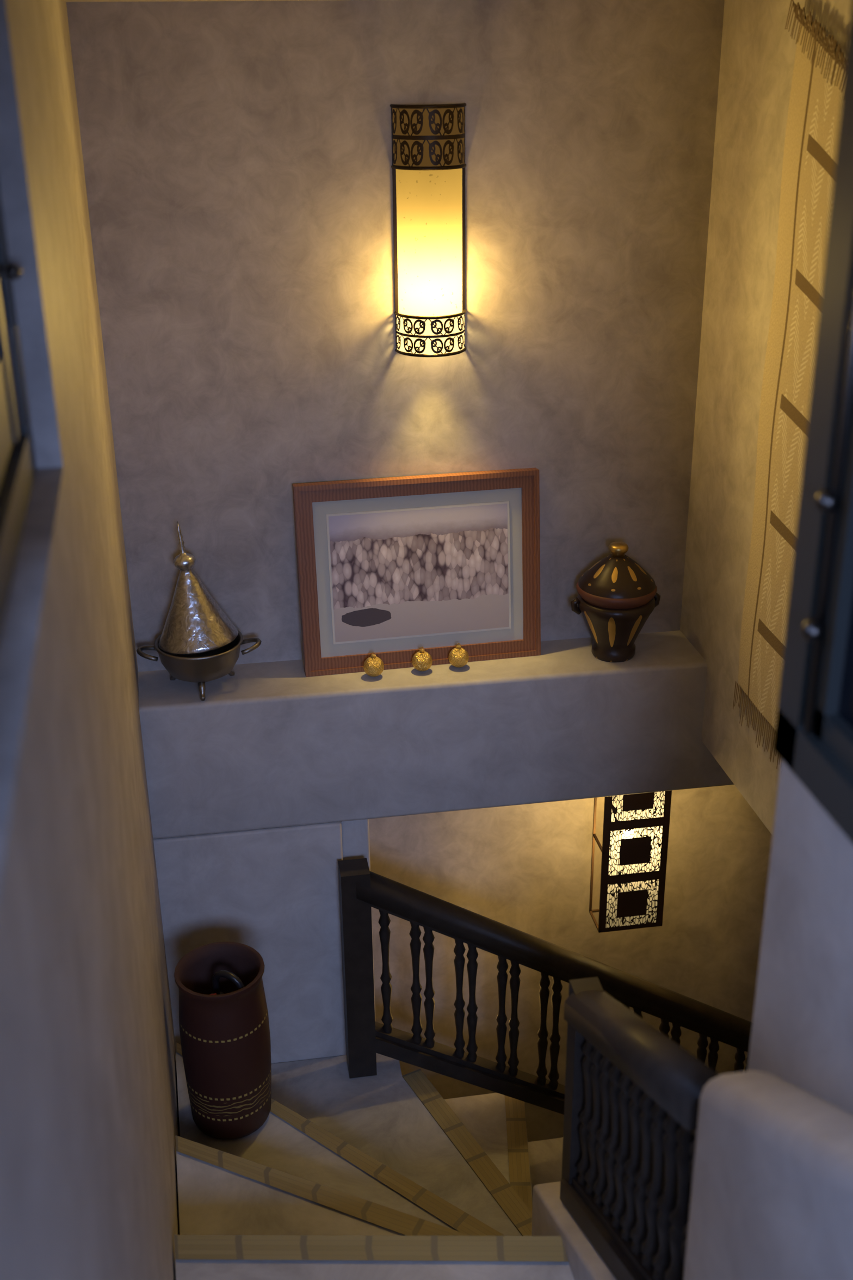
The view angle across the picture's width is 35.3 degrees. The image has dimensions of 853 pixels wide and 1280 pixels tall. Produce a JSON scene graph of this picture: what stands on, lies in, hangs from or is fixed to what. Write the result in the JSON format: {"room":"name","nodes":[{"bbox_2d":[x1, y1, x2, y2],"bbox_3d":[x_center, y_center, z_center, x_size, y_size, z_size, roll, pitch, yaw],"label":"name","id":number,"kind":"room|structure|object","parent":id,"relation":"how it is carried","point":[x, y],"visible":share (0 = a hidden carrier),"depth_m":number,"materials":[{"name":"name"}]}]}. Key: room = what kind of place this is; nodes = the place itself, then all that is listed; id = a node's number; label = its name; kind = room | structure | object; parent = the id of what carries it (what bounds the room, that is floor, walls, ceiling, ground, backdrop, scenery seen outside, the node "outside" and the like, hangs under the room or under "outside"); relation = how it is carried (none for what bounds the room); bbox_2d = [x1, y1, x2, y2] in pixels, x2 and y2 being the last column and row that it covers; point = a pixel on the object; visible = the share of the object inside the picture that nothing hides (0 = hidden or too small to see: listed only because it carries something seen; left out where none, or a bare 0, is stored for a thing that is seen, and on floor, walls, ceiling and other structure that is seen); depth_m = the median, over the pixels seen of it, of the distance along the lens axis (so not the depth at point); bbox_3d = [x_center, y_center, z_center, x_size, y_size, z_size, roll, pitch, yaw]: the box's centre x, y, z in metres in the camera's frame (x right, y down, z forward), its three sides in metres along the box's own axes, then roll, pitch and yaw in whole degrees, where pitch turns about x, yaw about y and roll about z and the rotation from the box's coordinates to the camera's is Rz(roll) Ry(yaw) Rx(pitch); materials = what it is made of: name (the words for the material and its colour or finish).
{"room":"stairwell","nodes":[
{"label":"stairwell","id":0,"kind":"room"},
{"bbox_2d":[0,0,180,1279],"bbox_3d":[-0.548,1.231,1.685,0.676,4.300,4.700,-4,24,-8],"label":"wall","id":1,"kind":"structure","parent":0,"point":[90,1124],"depth_m":1.34,"materials":[{"name":"paint"}]},
{"bbox_2d":[0,192,36,633],"bbox_3d":[-0.311,-0.185,0.806,0.054,0.499,1.151,-5,24,-10],"label":"window","id":2,"kind":"structure","parent":1,"relation":"in","point":[18,465],"depth_m":1.28,"materials":[{"name":"grey"}]},
{"bbox_2d":[64,0,348,2],"bbox_3d":[0.131,-0.721,0.954,2.100,0.353,4.700,-4,24,-8],"label":"ceiling","id":3,"kind":"structure","parent":0,"point":[65,0],"depth_m":2.62,"materials":[{"name":"paint"}]},
{"bbox_2d":[153,819,375,1063],"bbox_3d":[-0.571,1.397,3.859,0.825,2.250,0.508,-4,24,-8],"label":"wall pillar","id":4,"kind":"structure","parent":0,"point":[274,892],"depth_m":3.29,"materials":[{"name":"paint"}]},
{"bbox_2d":[66,0,724,672],"bbox_3d":[-0.147,-0.845,3.171,2.000,1.700,0.500,-4,24,-8],"label":"wall","id":5,"kind":"structure","parent":0,"point":[237,158],"depth_m":2.93,"materials":[{"name":"paint"}]},
{"bbox_2d":[390,102,466,357],"bbox_3d":[0.013,-0.871,2.867,0.161,0.515,0.081,-4,24,-8],"label":"wall sconce","id":6,"kind":"object","parent":5,"relation":"attached to","point":[429,165],"visible":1,"depth_m":2.85,"materials":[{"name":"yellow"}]},
{"bbox_2d":[138,630,734,839],"bbox_3d":[0.423,0.092,3.571,2.900,0.350,0.700,-4,24,-8],"label":"ledge","id":7,"kind":"structure","parent":0,"point":[269,744],"depth_m":3.18,"materials":[{"name":"paint"}]},
{"bbox_2d":[136,521,261,700],"bbox_3d":[-0.524,-0.078,3.039,0.232,0.402,0.202,13,27,28],"label":"tagine","id":8,"kind":"object","parent":7,"relation":"on","point":[197,642],"visible":1,"depth_m":3.01,"materials":[{"name":"grey metal"}]},
{"bbox_2d":[363,651,384,677],"bbox_3d":[-0.124,0.057,3.149,0.049,0.062,0.049,-4,24,-8],"label":"ball ornament","id":9,"kind":"object","parent":7,"relation":"on","point":[373,666],"visible":1,"depth_m":3.13,"materials":[{"name":"gold metal"}]},
{"bbox_2d":[292,467,540,677],"bbox_3d":[-0.015,-0.161,3.163,0.575,0.456,0.091,-5,24,-10],"label":"framed picture","id":10,"kind":"object","parent":7,"relation":"on","point":[392,568],"visible":0.94,"depth_m":3.15,"materials":[{"name":"brown wood"}]},
{"bbox_2d":[411,647,432,671],"bbox_3d":[-0.010,0.044,3.174,0.049,0.062,0.049,-4,24,-8],"label":"ball ornament","id":11,"kind":"object","parent":7,"relation":"on","point":[422,660],"visible":1,"depth_m":3.16,"materials":[{"name":"gold metal"}]},
{"bbox_2d":[448,643,469,667],"bbox_3d":[0.077,0.036,3.191,0.049,0.062,0.049,-4,24,-8],"label":"ball ornament","id":12,"kind":"object","parent":7,"relation":"on","point":[459,657],"visible":1,"depth_m":3.18,"materials":[{"name":"gold metal"}]},
{"bbox_2d":[570,541,660,662],"bbox_3d":[0.454,-0.097,3.209,0.191,0.286,0.191,9,26,21],"label":"ceramic pot","id":13,"kind":"object","parent":7,"relation":"on","point":[616,597],"visible":1,"depth_m":3.15,"materials":[{"name":"dark glazed ceramic"},{"name":"terracotta"},{"name":"brass"}]},
{"bbox_2d":[589,790,672,932],"bbox_3d":[0.548,0.542,3.607,0.180,0.503,0.099,-4,24,-8],"label":"hanging lantern","id":14,"kind":"object","parent":7,"relation":"hanging from","point":[634,849],"visible":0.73,"depth_m":3.58,"materials":[{"name":"brown metal"}]},
{"bbox_2d":[368,784,772,1141],"bbox_3d":[0.348,1.187,4.312,3.000,2.250,0.200,-4,24,-8],"label":"wall","id":15,"kind":"structure","parent":0,"point":[525,868],"depth_m":4.07,"materials":[{"name":"paint"}]},
{"bbox_2d":[680,0,852,835],"bbox_3d":[0.882,-0.370,2.321,0.282,1.910,1.742,-4,24,-8],"label":"wall","id":16,"kind":"structure","parent":0,"point":[758,53],"depth_m":2.79,"materials":[{"name":"paint"}]},
{"bbox_2d":[747,758,852,1115],"bbox_3d":[0.985,1.572,0.866,0.780,4.300,2.458,-4,24,-8],"label":"wall","id":17,"kind":"structure","parent":0,"point":[802,1036],"depth_m":1.45,"materials":[{"name":"paint"}]},
{"bbox_2d":[773,0,852,843],"bbox_3d":[0.447,-0.053,0.836,0.049,0.782,0.958,-4,24,-8],"label":"window","id":18,"kind":"structure","parent":17,"relation":"in","point":[814,735],"depth_m":1.27,"materials":[{"name":"grey"}]},
{"bbox_3d":[0.787,3.233,2.685,3.300,0.200,4.900,-4,24,-8],"label":"floor","id":19,"kind":"structure","parent":0,"visible":0},
{"bbox_2d":[174,1041,852,1279],"bbox_3d":[0.958,1.518,1.692,2.584,3.715,3.995,-4,24,-8],"label":"staircase","id":20,"kind":"structure","parent":19,"relation":"on","point":[382,1176],"depth_m":2.50,"materials":[{"name":"stone"}]},
{"bbox_2d":[174,941,271,1139],"bbox_3d":[-0.444,0.881,2.960,0.196,0.422,0.196,-4,24,-8],"label":"umbrella stand","id":21,"kind":"object","parent":20,"relation":"on","point":[224,1023],"visible":1,"depth_m":2.90,"materials":[{"name":"red terracotta"}]},
{"bbox_2d":[337,858,752,1114],"bbox_3d":[0.460,1.075,3.551,1.340,1.260,0.075,-4,24,-8],"label":"balustrade","id":22,"kind":"object","parent":20,"relation":"on","point":[361,888],"visible":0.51,"depth_m":3.40,"materials":[{"name":"brown wood"}]},
{"bbox_2d":[560,976,720,1279],"bbox_3d":[0.306,0.755,1.988,0.075,0.733,0.574,-4,24,-8],"label":"balustrade","id":23,"kind":"object","parent":20,"relation":"on","point":[633,1094],"visible":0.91,"depth_m":1.96,"materials":[{"name":"brown wood"}]}
]}

